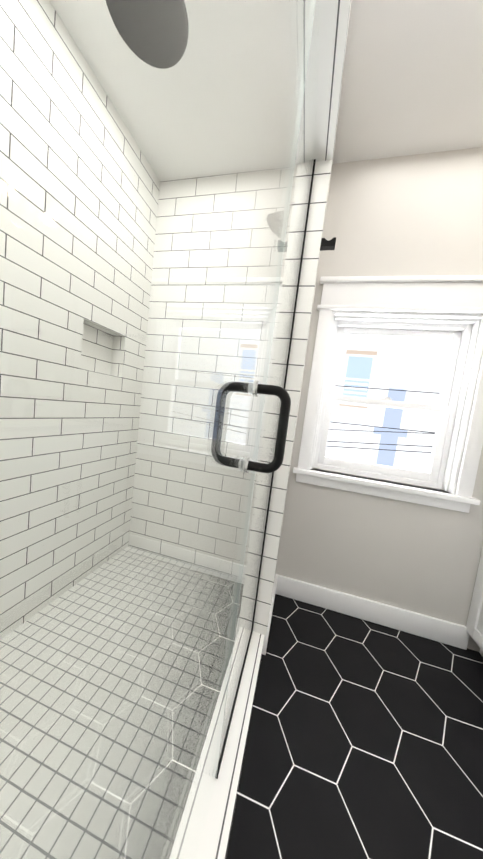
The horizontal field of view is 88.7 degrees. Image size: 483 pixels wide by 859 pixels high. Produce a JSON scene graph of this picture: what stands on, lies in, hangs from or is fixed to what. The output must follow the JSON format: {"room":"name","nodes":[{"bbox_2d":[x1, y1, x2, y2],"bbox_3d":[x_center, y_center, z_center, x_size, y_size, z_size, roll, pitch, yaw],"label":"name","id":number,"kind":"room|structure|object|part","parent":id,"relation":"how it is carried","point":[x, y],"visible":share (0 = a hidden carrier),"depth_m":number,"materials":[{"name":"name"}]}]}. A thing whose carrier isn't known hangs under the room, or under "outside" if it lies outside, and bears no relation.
{"room":"bathroom","nodes":[
{"label":"bathroom","id":0,"kind":"room"},
{"bbox_2d":[49,0,482,181],"bbox_3d":[0.292,-1.393,-0.321,2.931,0.100,3.648,8,5,14],"label":"ceiling","id":1,"kind":"structure","parent":0,"point":[412,80],"depth_m":1.04,"materials":[{"name":"white paint"}]},
{"bbox_2d":[105,0,188,68],"bbox_3d":[-0.241,-1.316,0.670,0.224,0.340,0.224,8,5,14],"label":"shower head","id":2,"kind":"object","parent":1,"relation":"hanging from","point":[126,28],"depth_m":0.71},
{"bbox_2d":[273,59,344,585],"bbox_3d":[0.247,-0.214,1.264,0.107,2.500,0.418,8,5,14],"label":"wall","id":3,"kind":"structure","parent":0,"point":[307,340],"depth_m":1.36,"materials":[{"name":"white tile"}]},
{"bbox_2d":[197,631,264,858],"bbox_3d":[-0.106,1.014,0.554,0.117,0.100,1.230,8,5,14],"label":"shower curb","id":4,"kind":"structure","parent":3,"relation":"attached to","point":[214,842],"depth_m":0.70,"materials":[{"name":"tile"}]},
{"bbox_2d":[216,159,315,778],"bbox_3d":[0.107,-0.054,0.831,0.016,2.018,0.484,8,5,14],"label":"channel","id":5,"kind":"object","parent":4,"relation":"on","point":[271,488],"visible":0.32,"depth_m":1.01,"materials":[{"name":"black metal"}]},
{"bbox_2d":[217,0,321,771],"bbox_3d":[0.107,-0.054,0.830,0.009,2.016,0.481,8,5,14],"label":"glass wall","id":6,"kind":"structure","parent":5,"relation":"in","point":[298,209],"depth_m":0.73,"materials":[{"name":"clear glass"}]},
{"bbox_2d":[262,576,277,654],"bbox_3d":[0.160,0.972,1.334,0.016,0.120,0.410,8,5,14],"label":"baseboard","id":7,"kind":"structure","parent":3,"relation":"attached to","point":[270,617],"depth_m":1.23,"materials":[{"name":"white paint"}]},
{"bbox_2d":[253,0,350,651],"bbox_3d":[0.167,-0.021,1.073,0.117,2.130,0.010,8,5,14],"label":"tiled wall","id":8,"kind":"structure","parent":3,"relation":"attached to","point":[316,208],"depth_m":1.04,"materials":[{"name":"white tile"}]},
{"bbox_2d":[320,237,335,250],"bbox_3d":[0.378,-0.816,1.087,0.066,0.034,0.030,8,5,14],"label":"robe hook","id":9,"kind":"object","parent":3,"relation":"attached to","point":[327,245],"visible":0.88,"depth_m":1.08,"materials":[{"name":"black metal"}]},
{"bbox_2d":[226,594,482,858],"bbox_3d":[-0.020,1.179,-0.111,2.931,0.100,3.648,8,5,14],"label":"floor","id":10,"kind":"structure","parent":0,"point":[364,739],"depth_m":0.86,"materials":[{"name":"tile"}]},
{"bbox_2d":[0,546,237,858],"bbox_3d":[-0.570,0.966,0.885,0.945,0.030,1.648,8,5,14],"label":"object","id":11,"kind":"structure","parent":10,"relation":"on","point":[57,616],"depth_m":0.88,"materials":[{"name":"tile"}]},
{"bbox_2d":[466,547,482,656],"bbox_3d":[1.231,0.809,0.302,0.572,0.866,1.896,8,5,14],"label":"bathroom vanity","id":12,"kind":"object","parent":10,"relation":"on","point":[474,625],"visible":1,"depth_m":1.18,"materials":[{"name":"white paint"}]},
{"bbox_2d":[276,147,482,651],"bbox_3d":[0.506,-0.202,1.492,2.811,2.500,0.150,8,5,14],"label":"wall","id":13,"kind":"structure","parent":0,"point":[416,215],"depth_m":1.33,"materials":[{"name":"beige paint"}]},
{"bbox_2d":[128,168,286,576],"bbox_3d":[-0.214,-0.297,1.587,0.955,2.500,0.010,8,5,14],"label":"tiled wall","id":14,"kind":"structure","parent":13,"relation":"attached to","point":[154,398],"depth_m":1.60,"materials":[{"name":"white tile"}]},
{"bbox_2d":[275,574,469,649],"bbox_3d":[0.698,1.030,1.421,1.026,0.120,0.016,8,5,14],"label":"baseboard","id":15,"kind":"structure","parent":13,"relation":"attached to","point":[431,628],"depth_m":1.40,"materials":[{"name":"white paint"}]},
{"bbox_2d":[293,275,482,512],"bbox_3d":[0.828,-0.210,1.385,0.918,1.161,0.190,8,5,14],"label":"window unit","id":16,"kind":"structure","parent":13,"relation":"in","point":[432,301],"depth_m":1.35,"materials":[{"name":"white paint"}]},
{"label":"glass","id":17,"kind":"part","parent":16,"relation":"part of","materials":[{"name":"clear glass"}]},
{"bbox_3d":[0.808,0.042,1.450,0.646,0.428,0.028,8,5,14],"label":"sash","id":18,"kind":"part","parent":16,"relation":"part of","materials":[{"name":"white plastic"}]},
{"bbox_3d":[0.837,-0.163,1.447,0.714,0.901,0.070,8,5,14],"label":"vinyl frame","id":19,"kind":"part","parent":16,"relation":"part of","materials":[{"name":"white plastic"}]},
{"label":"glass","id":20,"kind":"part","parent":16,"relation":"part of","materials":[{"name":"clear glass"}]},
{"bbox_3d":[0.864,-0.356,1.446,0.646,0.445,0.028,8,5,14],"label":"sash","id":21,"kind":"part","parent":16,"relation":"part of","materials":[{"name":"white plastic"}]},
{"bbox_3d":[-0.825,-0.172,-0.848,1.162,2.500,1.720,8,5,14],"label":"wall","id":22,"kind":"structure","parent":0,"visible":0},
{"bbox_2d":[0,0,314,858],"bbox_3d":[-0.046,0.001,0.238,0.009,1.950,0.732,8,5,14],"label":"door","id":23,"kind":"structure","parent":22,"relation":"attached to","point":[190,820],"depth_m":0.26,"materials":[{"name":"clear glass"}]},
{"bbox_2d":[211,382,248,467],"bbox_3d":[-0.024,-0.011,0.496,0.066,0.171,0.019,8,5,14],"label":"handle","id":24,"kind":"object","parent":23,"relation":"attached to","point":[220,423],"depth_m":0.49,"materials":[{"name":"black metal"}]},
{"bbox_2d":[238,380,253,470],"bbox_3d":[0.009,-0.006,0.488,0.004,0.183,0.031,8,5,14],"label":"washer","id":25,"kind":"object","parent":23,"relation":"attached to","point":[249,391],"depth_m":0.48,"materials":[{"name":"clear plastic"}]},
{"bbox_2d":[245,381,259,472],"bbox_3d":[0.022,-0.004,0.485,0.004,0.183,0.031,8,5,14],"label":"washer","id":26,"kind":"object","parent":23,"relation":"attached to","point":[256,395],"visible":0.85,"depth_m":0.48,"materials":[{"name":"clear plastic"}]},
{"bbox_2d":[216,0,315,776],"bbox_3d":[-0.042,-0.024,0.240,0.009,2.016,0.739,8,5,14],"label":"shower glass partition edges","id":27,"kind":"object","parent":23,"relation":"attached to","point":[265,377],"visible":0.33,"depth_m":0.59,"materials":[{"name":"white"}]},
{"bbox_2d":[248,384,290,472],"bbox_3d":[0.055,0.001,0.477,0.066,0.171,0.019,8,5,14],"label":"handle","id":28,"kind":"object","parent":23,"relation":"attached to","point":[283,395],"visible":1,"depth_m":0.47,"materials":[{"name":"black metal"}]},
{"label":"outside","id":29,"kind":"structure","parent":0,"visible":0},
{"bbox_2d":[339,354,407,437],"bbox_3d":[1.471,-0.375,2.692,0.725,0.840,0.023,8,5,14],"label":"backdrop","id":30,"kind":"structure","parent":29,"point":[404,435],"depth_m":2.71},
{"bbox_2d":[325,335,449,471],"bbox_3d":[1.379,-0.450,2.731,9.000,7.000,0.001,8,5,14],"label":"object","id":31,"kind":"object","parent":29,"point":[384,365],"depth_m":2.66,"materials":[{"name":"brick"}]},
{"bbox_2d":[339,350,376,408],"bbox_3d":[1.280,-0.557,2.727,0.312,0.620,0.025,8,5,14],"label":"lintel","id":32,"kind":"object","parent":31,"relation":"attached to","point":[362,352],"depth_m":2.72,"materials":[{"name":"brick"}]},
{"bbox_2d":[343,356,372,397],"bbox_3d":[1.283,-0.555,2.739,0.252,0.495,0.001,8,5,14],"label":"neighbor window","id":33,"kind":"structure","parent":31,"relation":"attached to","point":[361,371],"depth_m":2.73,"materials":[{"name":"blue glass"}]},
{"bbox_2d":[343,382,367,397],"bbox_3d":[1.266,-0.431,2.744,0.232,0.175,0.009,8,5,14],"label":"window blinds","id":34,"kind":"object","parent":33,"relation":"attached to","point":[359,393],"depth_m":2.74,"materials":[{"name":"white"}]},
{"bbox_2d":[376,388,406,466],"bbox_3d":[1.522,0.814,2.751,0.170,2.530,0.001,8,5,14],"label":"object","id":35,"kind":"object","parent":31,"relation":"attached to","point":[391,436],"depth_m":2.69,"materials":[{"name":"blue"}]},
{"bbox_3d":[-1.034,-0.338,0.879,0.100,2.500,1.778,8,5,14],"label":"wall","id":36,"kind":"structure","parent":0,"visible":0},
{"bbox_2d":[0,0,159,639],"bbox_3d":[-0.926,-0.327,0.902,0.100,2.500,1.660,8,5,14],"label":"tiled wall","id":37,"kind":"structure","parent":36,"relation":"attached to","point":[12,99],"depth_m":1.11,"materials":[{"name":"white tile"}]},
{"bbox_3d":[0.189,-0.222,1.273,0.010,2.500,0.408,8,5,14],"label":"stub","id":38,"kind":"object","parent":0,"visible":0},
{"bbox_2d":[267,211,282,237],"bbox_3d":[0.213,-1.078,1.250,0.166,0.173,0.132,8,5,14],"label":"shower head","id":39,"kind":"object","parent":38,"relation":"attached to","point":[274,222],"depth_m":1.23},
{"bbox_3d":[0.172,-1.227,0.375,0.107,0.370,1.240,8,5,14],"label":"wall","id":40,"kind":"structure","parent":0,"visible":0},
{"bbox_2d":[315,0,346,161],"bbox_3d":[0.143,-1.039,0.386,0.117,0.010,1.230,8,5,14],"label":"soffit","id":41,"kind":"structure","parent":40,"relation":"attached to","point":[333,13],"depth_m":0.72,"materials":[{"name":"white paint"}]},
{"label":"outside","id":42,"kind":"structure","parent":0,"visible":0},
{"bbox_2d":[327,385,439,452],"bbox_3d":[1.211,-0.044,2.277,3.001,0.717,0.008,8,5,14],"label":"wires","id":43,"kind":"object","parent":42,"point":[383,427],"depth_m":2.25,"materials":[{"name":"black"}]}
]}

